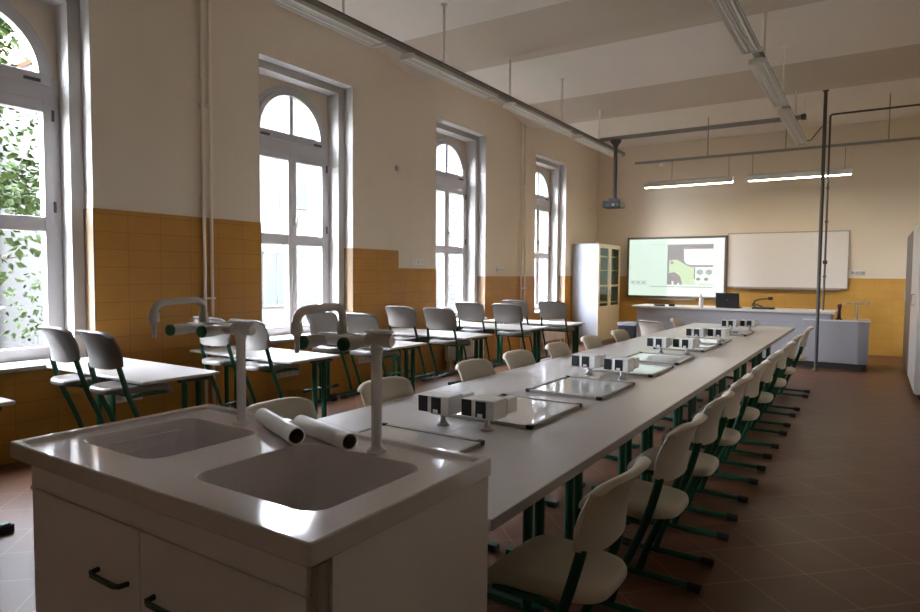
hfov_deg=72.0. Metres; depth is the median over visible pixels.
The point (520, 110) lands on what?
ceiling lamp
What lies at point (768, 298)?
camera
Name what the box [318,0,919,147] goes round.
ceiling
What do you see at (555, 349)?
chair
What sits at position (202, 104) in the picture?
pipes
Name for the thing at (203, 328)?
tap
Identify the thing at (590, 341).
chair
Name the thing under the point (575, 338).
table
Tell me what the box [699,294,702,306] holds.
bottle
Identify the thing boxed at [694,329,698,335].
socket
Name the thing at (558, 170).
trim
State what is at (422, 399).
socket
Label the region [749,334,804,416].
chair
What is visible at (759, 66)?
ceiling lamp
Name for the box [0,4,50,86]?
fan light
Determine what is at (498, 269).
wall socket
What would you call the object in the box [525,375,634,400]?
framed board
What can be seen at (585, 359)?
socket
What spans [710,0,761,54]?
ceiling lamp
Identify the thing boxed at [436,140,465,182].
fan light
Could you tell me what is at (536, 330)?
table
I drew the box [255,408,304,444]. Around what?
tube
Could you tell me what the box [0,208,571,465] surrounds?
wainscoting
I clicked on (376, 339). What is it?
tap
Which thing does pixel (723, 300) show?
laptop
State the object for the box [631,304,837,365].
desk
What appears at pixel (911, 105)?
supply pipe
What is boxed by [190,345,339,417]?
table
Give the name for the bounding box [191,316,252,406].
chair
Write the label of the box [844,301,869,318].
tap
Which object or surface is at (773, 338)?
table
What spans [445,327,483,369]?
radiator
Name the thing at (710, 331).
socket
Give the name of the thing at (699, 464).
chair
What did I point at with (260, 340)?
chair
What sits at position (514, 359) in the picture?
chair
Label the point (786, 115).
ceiling lamp
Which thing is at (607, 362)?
socket
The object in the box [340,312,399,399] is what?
chair
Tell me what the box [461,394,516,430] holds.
block
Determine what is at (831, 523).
floor
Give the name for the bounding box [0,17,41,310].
tree
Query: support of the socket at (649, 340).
attached to the block at (658, 342)
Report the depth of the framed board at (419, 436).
2.72 m
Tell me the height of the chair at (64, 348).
0.853 m
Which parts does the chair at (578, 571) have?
frame, seat, frame, backrest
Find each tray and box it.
[648,298,695,299]
[739,288,839,289]
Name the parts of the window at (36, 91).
sill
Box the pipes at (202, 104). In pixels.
[198,0,215,404]
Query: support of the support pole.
on the floor
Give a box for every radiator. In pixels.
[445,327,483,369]
[540,317,564,348]
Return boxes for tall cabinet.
[571,243,620,343]
[902,230,913,372]
[907,223,919,399]
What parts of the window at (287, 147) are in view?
sill, handle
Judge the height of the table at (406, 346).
0.750 m
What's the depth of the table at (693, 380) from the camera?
4.35 m
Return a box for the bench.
[803,317,870,370]
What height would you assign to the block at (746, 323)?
0.146 m
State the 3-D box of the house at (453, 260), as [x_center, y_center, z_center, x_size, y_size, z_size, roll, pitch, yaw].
[2.452,-4.717,35.022,10.100,11.200,26.800,2,4,33]
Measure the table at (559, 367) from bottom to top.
0.750 m
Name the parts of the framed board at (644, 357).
panel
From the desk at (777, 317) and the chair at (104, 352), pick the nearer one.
the chair at (104, 352)
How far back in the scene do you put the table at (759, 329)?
8.49 m
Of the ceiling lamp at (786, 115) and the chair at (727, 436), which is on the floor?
the chair at (727, 436)
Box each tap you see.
[149,297,255,425]
[291,303,394,453]
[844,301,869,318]
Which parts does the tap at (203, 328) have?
knob, spout, knob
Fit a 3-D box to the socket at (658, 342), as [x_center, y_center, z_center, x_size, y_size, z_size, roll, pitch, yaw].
[1.812,0.336,5.779,0.054,0.074,0.004,2,4,33]
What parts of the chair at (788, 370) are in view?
seat, frame, frame, backrest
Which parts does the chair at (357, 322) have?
frame, backrest, seat, frame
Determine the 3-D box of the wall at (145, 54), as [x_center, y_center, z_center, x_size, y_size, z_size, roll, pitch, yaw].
[-1.472,-1.307,8.045,0.434,4.700,16.340,2,4,33]
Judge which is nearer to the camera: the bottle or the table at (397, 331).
the table at (397, 331)
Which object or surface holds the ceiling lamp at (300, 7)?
attached to the rail at (392, 42)
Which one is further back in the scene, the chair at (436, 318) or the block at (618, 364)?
the chair at (436, 318)
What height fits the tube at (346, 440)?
0.058 m
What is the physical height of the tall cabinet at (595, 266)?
2.120 m
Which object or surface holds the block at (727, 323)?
on the table at (773, 338)
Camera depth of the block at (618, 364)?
4.35 m
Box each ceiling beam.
[375,0,825,80]
[510,44,919,128]
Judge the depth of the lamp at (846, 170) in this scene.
10.69 m
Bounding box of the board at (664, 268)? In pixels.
[626,235,727,299]
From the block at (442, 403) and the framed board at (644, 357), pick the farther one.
the framed board at (644, 357)
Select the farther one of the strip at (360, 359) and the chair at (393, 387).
the strip at (360, 359)
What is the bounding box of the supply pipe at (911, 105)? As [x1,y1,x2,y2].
[822,92,919,309]
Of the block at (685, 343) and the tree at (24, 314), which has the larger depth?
the tree at (24, 314)
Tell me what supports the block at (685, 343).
on the table at (731, 361)
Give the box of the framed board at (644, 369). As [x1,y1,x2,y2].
[590,363,673,377]
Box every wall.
[89,0,597,275]
[596,117,919,278]
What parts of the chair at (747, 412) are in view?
seat, frame, frame, backrest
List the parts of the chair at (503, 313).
frame, backrest, seat, frame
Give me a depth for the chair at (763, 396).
5.17 m
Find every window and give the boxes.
[0,0,88,373]
[259,74,328,343]
[436,132,487,321]
[534,165,550,313]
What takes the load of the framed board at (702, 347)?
on the table at (755, 347)
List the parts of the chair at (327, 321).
frame, backrest, seat, frame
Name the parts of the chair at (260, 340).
backrest, frame, seat, frame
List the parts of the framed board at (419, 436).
panel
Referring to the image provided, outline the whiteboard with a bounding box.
[727,230,849,289]
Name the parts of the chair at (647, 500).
frame, seat, frame, backrest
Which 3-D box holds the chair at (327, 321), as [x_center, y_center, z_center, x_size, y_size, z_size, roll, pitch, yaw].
[-1.295,0.463,6.484,0.427,0.853,0.516,2,4,34]
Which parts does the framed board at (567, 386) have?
panel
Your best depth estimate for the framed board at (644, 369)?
4.69 m
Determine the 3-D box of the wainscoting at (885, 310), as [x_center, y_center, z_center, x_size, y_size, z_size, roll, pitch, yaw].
[5.897,0.128,13.060,6.516,1.435,0.018,2,4,33]
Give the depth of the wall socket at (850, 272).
11.96 m
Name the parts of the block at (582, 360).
post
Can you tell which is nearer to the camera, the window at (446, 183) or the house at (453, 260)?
the window at (446, 183)
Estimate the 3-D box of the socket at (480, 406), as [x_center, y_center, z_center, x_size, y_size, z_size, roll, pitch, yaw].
[0.093,0.472,2.877,0.054,0.074,0.004,2,4,33]
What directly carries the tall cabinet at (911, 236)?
on the floor
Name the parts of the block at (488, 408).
post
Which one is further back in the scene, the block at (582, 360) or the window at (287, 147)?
the window at (287, 147)
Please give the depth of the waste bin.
12.83 m
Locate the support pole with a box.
[812,89,828,370]
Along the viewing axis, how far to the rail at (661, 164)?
10.82 m
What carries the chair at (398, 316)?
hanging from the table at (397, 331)
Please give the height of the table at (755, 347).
0.750 m
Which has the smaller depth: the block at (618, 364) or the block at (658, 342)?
the block at (618, 364)
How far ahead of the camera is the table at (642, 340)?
6.84 m
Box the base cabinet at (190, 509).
[10,404,490,611]
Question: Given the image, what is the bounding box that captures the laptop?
[716,293,741,307]
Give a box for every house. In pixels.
[0,29,317,348]
[436,144,544,311]
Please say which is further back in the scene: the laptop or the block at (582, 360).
the laptop
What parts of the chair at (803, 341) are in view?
frame, frame, seat, backrest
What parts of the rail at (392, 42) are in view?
rod, rod, rod, rod, rod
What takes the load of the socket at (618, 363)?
attached to the block at (618, 364)
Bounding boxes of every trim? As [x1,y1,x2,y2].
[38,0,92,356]
[83,208,564,356]
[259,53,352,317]
[436,117,485,302]
[534,154,566,300]
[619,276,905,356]
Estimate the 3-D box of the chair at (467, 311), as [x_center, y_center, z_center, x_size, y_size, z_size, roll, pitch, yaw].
[0.213,0.365,8.620,0.427,0.853,0.516,2,3,32]
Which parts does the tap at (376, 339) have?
knob, spout, knob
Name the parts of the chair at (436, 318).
frame, backrest, seat, frame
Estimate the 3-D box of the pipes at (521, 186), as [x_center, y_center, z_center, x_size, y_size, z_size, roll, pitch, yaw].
[1.159,-1.220,11.626,0.050,4.200,0.190,2,4,33]
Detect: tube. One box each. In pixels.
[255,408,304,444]
[293,415,357,450]
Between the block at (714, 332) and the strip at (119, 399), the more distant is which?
the block at (714, 332)
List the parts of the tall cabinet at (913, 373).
door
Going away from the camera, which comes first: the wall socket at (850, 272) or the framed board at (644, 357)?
the framed board at (644, 357)
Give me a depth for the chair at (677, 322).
9.09 m
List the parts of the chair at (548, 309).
frame, backrest, seat, frame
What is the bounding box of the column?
[836,304,841,318]
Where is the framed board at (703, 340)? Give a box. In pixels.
[685,337,731,344]
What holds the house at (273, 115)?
on the ground
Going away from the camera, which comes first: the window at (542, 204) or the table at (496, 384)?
the table at (496, 384)
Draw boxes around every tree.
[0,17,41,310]
[0,60,43,347]
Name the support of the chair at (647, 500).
on the floor
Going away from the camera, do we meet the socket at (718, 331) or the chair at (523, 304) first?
the socket at (718, 331)
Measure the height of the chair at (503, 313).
0.853 m
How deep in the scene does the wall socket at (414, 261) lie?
9.00 m
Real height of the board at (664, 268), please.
1.365 m
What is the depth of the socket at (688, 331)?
6.74 m
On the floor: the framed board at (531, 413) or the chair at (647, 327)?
the chair at (647, 327)
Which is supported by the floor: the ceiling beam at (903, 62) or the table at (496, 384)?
the table at (496, 384)
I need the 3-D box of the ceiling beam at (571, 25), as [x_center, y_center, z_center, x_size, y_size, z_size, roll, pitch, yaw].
[1.900,-3.125,6.734,6.516,0.180,0.960,2,4,33]
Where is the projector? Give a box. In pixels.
[602,139,624,208]
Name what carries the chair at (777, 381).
on the floor
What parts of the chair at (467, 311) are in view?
frame, backrest, seat, frame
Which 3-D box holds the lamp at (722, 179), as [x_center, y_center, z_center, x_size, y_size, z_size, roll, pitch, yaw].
[4.213,-2.468,11.721,1.580,0.470,0.150,2,4,33]
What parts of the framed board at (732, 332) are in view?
panel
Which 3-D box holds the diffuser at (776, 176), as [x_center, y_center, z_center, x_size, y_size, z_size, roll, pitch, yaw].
[5.732,-2.185,10.742,1.530,0.029,0.093,2,4,33]
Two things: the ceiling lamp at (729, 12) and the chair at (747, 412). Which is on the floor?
the chair at (747, 412)
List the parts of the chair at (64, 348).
backrest, frame, seat, frame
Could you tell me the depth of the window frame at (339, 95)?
7.88 m
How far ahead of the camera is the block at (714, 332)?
6.69 m
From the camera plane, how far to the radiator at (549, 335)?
12.64 m
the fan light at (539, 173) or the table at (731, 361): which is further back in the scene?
the fan light at (539, 173)
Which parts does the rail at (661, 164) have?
rod, rail, rod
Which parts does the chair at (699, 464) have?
frame, seat, frame, backrest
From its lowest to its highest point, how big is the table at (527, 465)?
0.750 m
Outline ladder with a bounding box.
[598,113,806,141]
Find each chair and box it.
[37,325,112,427]
[75,329,171,421]
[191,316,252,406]
[228,319,299,403]
[246,397,317,419]
[303,311,357,397]
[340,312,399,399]
[357,376,414,406]
[383,306,434,380]
[421,307,470,384]
[454,302,496,364]
[455,358,494,381]
[487,456,650,611]
[491,303,531,367]
[501,300,536,356]
[503,350,535,369]
[538,301,574,359]
[545,342,571,358]
[579,413,707,611]
[581,335,602,349]
[611,329,629,342]
[622,390,734,567]
[638,320,665,335]
[662,373,754,521]
[670,318,683,327]
[692,360,771,484]
[713,350,783,458]
[737,341,795,435]
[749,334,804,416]
[777,326,814,397]
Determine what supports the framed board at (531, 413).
on the table at (630, 411)
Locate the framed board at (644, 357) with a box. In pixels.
[625,352,693,364]
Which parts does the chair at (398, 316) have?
frame, backrest, seat, frame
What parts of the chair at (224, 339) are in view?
backrest, frame, seat, frame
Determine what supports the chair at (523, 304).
hanging from the table at (575, 338)
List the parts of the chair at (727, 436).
seat, frame, frame, backrest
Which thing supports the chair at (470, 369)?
on the floor
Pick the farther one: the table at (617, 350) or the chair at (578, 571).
the table at (617, 350)
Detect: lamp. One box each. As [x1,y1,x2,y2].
[268,0,385,47]
[400,52,498,99]
[503,102,571,133]
[572,134,621,156]
[644,156,733,188]
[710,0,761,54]
[747,146,851,181]
[748,57,788,106]
[778,108,808,145]
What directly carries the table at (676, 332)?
on the floor
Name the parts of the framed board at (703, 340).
panel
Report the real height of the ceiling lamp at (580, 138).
0.060 m
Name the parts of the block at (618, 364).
post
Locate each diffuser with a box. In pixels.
[646,182,732,188]
[749,174,850,181]
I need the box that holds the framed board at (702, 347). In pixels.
[653,343,718,351]
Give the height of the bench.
0.785 m
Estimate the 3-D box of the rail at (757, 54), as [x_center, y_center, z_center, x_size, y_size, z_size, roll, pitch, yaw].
[1.906,-2.753,4.665,0.080,0.698,13.900,2,4,33]
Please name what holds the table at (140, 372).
on the floor
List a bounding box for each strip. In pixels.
[104,392,142,403]
[276,370,298,377]
[358,357,370,363]
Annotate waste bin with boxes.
[617,321,636,338]
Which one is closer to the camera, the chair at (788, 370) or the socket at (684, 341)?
the socket at (684, 341)
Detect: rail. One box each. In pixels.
[303,0,624,156]
[635,101,919,166]
[737,0,806,139]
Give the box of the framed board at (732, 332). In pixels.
[729,330,753,335]
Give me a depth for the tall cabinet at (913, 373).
7.92 m
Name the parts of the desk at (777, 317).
panel, panel, panel, panel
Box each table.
[0,397,14,534]
[47,357,219,424]
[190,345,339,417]
[292,339,425,403]
[316,400,477,433]
[385,328,491,376]
[394,373,558,552]
[441,322,548,374]
[446,422,625,611]
[484,319,584,364]
[499,356,639,487]
[505,387,690,554]
[566,344,672,448]
[591,362,728,490]
[613,335,687,421]
[648,328,716,401]
[653,350,753,450]
[676,323,739,385]
[683,340,770,426]
[708,332,784,405]
[728,326,794,389]
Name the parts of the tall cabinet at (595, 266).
door, door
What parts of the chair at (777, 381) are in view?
seat, frame, frame, backrest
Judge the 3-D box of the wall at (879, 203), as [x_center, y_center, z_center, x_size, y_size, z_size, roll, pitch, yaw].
[5.908,-1.512,13.156,7.316,4.700,0.300,2,4,33]
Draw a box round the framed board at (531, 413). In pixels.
[446,393,581,429]
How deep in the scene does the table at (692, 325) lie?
8.95 m
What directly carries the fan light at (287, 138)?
attached to the window at (287, 147)
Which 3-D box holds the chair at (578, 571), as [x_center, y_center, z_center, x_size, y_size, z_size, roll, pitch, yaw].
[0.365,0.934,2.178,0.516,0.853,0.427,2,4,34]
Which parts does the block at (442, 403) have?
post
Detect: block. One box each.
[418,390,473,425]
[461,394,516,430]
[571,353,605,375]
[604,356,638,379]
[647,337,672,353]
[673,337,698,354]
[686,328,707,341]
[707,328,729,342]
[722,320,739,329]
[740,320,757,330]
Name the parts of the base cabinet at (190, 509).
door, handle, handle, rail, door, corner post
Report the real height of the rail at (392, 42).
0.698 m
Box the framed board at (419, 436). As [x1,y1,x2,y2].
[354,422,484,452]
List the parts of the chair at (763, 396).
seat, frame, frame, backrest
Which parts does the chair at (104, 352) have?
backrest, frame, seat, frame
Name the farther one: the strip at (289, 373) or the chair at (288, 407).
the strip at (289, 373)
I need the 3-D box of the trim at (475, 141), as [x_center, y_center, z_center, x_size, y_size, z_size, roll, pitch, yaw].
[-0.146,-1.278,10.074,0.429,3.055,1.430,2,4,33]
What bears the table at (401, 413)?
on the floor
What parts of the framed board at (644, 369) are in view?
panel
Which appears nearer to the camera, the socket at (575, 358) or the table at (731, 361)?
the socket at (575, 358)
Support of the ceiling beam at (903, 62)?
attached to the wall at (145, 54)
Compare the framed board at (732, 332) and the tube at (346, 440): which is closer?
the tube at (346, 440)
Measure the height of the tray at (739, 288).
0.017 m
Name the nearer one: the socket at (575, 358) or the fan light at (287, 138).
the socket at (575, 358)
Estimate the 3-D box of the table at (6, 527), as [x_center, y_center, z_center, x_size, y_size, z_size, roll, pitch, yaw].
[-3.160,0.885,3.630,1.305,0.750,0.580,2,4,33]
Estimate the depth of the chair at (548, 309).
8.95 m
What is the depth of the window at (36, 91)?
5.21 m
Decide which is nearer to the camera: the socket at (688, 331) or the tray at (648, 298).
the socket at (688, 331)
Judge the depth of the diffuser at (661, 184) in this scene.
11.79 m
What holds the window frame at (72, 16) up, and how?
attached to the wall at (145, 54)
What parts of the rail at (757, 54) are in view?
rod, rail, rod, rod, rod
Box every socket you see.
[412,259,423,264]
[418,395,427,410]
[431,397,440,413]
[461,399,470,415]
[475,401,485,418]
[496,267,503,271]
[571,355,578,365]
[582,356,588,366]
[604,359,610,369]
[615,360,622,370]
[647,338,652,345]
[655,339,661,346]
[673,339,678,346]
[682,339,687,347]
[686,329,690,335]
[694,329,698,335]
[708,329,712,335]
[716,329,720,336]
[849,271,865,274]
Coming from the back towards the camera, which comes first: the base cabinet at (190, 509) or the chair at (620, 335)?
the chair at (620, 335)
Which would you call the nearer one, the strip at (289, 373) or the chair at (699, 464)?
the chair at (699, 464)
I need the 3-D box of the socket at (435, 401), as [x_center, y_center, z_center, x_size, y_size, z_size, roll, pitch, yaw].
[-0.113,0.466,2.966,0.054,0.074,0.004,2,4,33]
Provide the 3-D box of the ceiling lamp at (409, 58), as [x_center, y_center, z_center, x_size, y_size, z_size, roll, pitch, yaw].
[-0.066,-2.507,6.968,0.176,0.060,1.686,2,4,33]
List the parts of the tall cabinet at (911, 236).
door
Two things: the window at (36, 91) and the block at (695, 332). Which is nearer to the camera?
the window at (36, 91)
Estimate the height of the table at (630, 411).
0.750 m
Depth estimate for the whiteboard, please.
12.58 m
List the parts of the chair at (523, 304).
backrest, frame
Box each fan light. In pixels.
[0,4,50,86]
[259,90,325,149]
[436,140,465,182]
[536,170,549,201]
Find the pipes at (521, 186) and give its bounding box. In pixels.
[519,123,526,349]
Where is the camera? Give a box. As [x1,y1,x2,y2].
[752,297,774,309]
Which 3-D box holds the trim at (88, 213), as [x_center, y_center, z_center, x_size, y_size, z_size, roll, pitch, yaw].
[-0.870,-0.349,8.755,0.152,1.255,11.040,2,4,33]
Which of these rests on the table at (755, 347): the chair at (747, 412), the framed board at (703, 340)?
the framed board at (703, 340)
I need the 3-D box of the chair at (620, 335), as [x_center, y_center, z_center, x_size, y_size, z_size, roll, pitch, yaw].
[1.931,0.700,6.962,0.516,0.853,0.427,2,4,34]
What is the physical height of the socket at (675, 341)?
0.074 m
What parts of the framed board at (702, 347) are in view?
panel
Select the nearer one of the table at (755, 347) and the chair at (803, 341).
the table at (755, 347)
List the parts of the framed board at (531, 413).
panel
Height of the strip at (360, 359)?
0.085 m
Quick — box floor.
[0,340,919,611]
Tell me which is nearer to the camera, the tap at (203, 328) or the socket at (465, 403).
the tap at (203, 328)

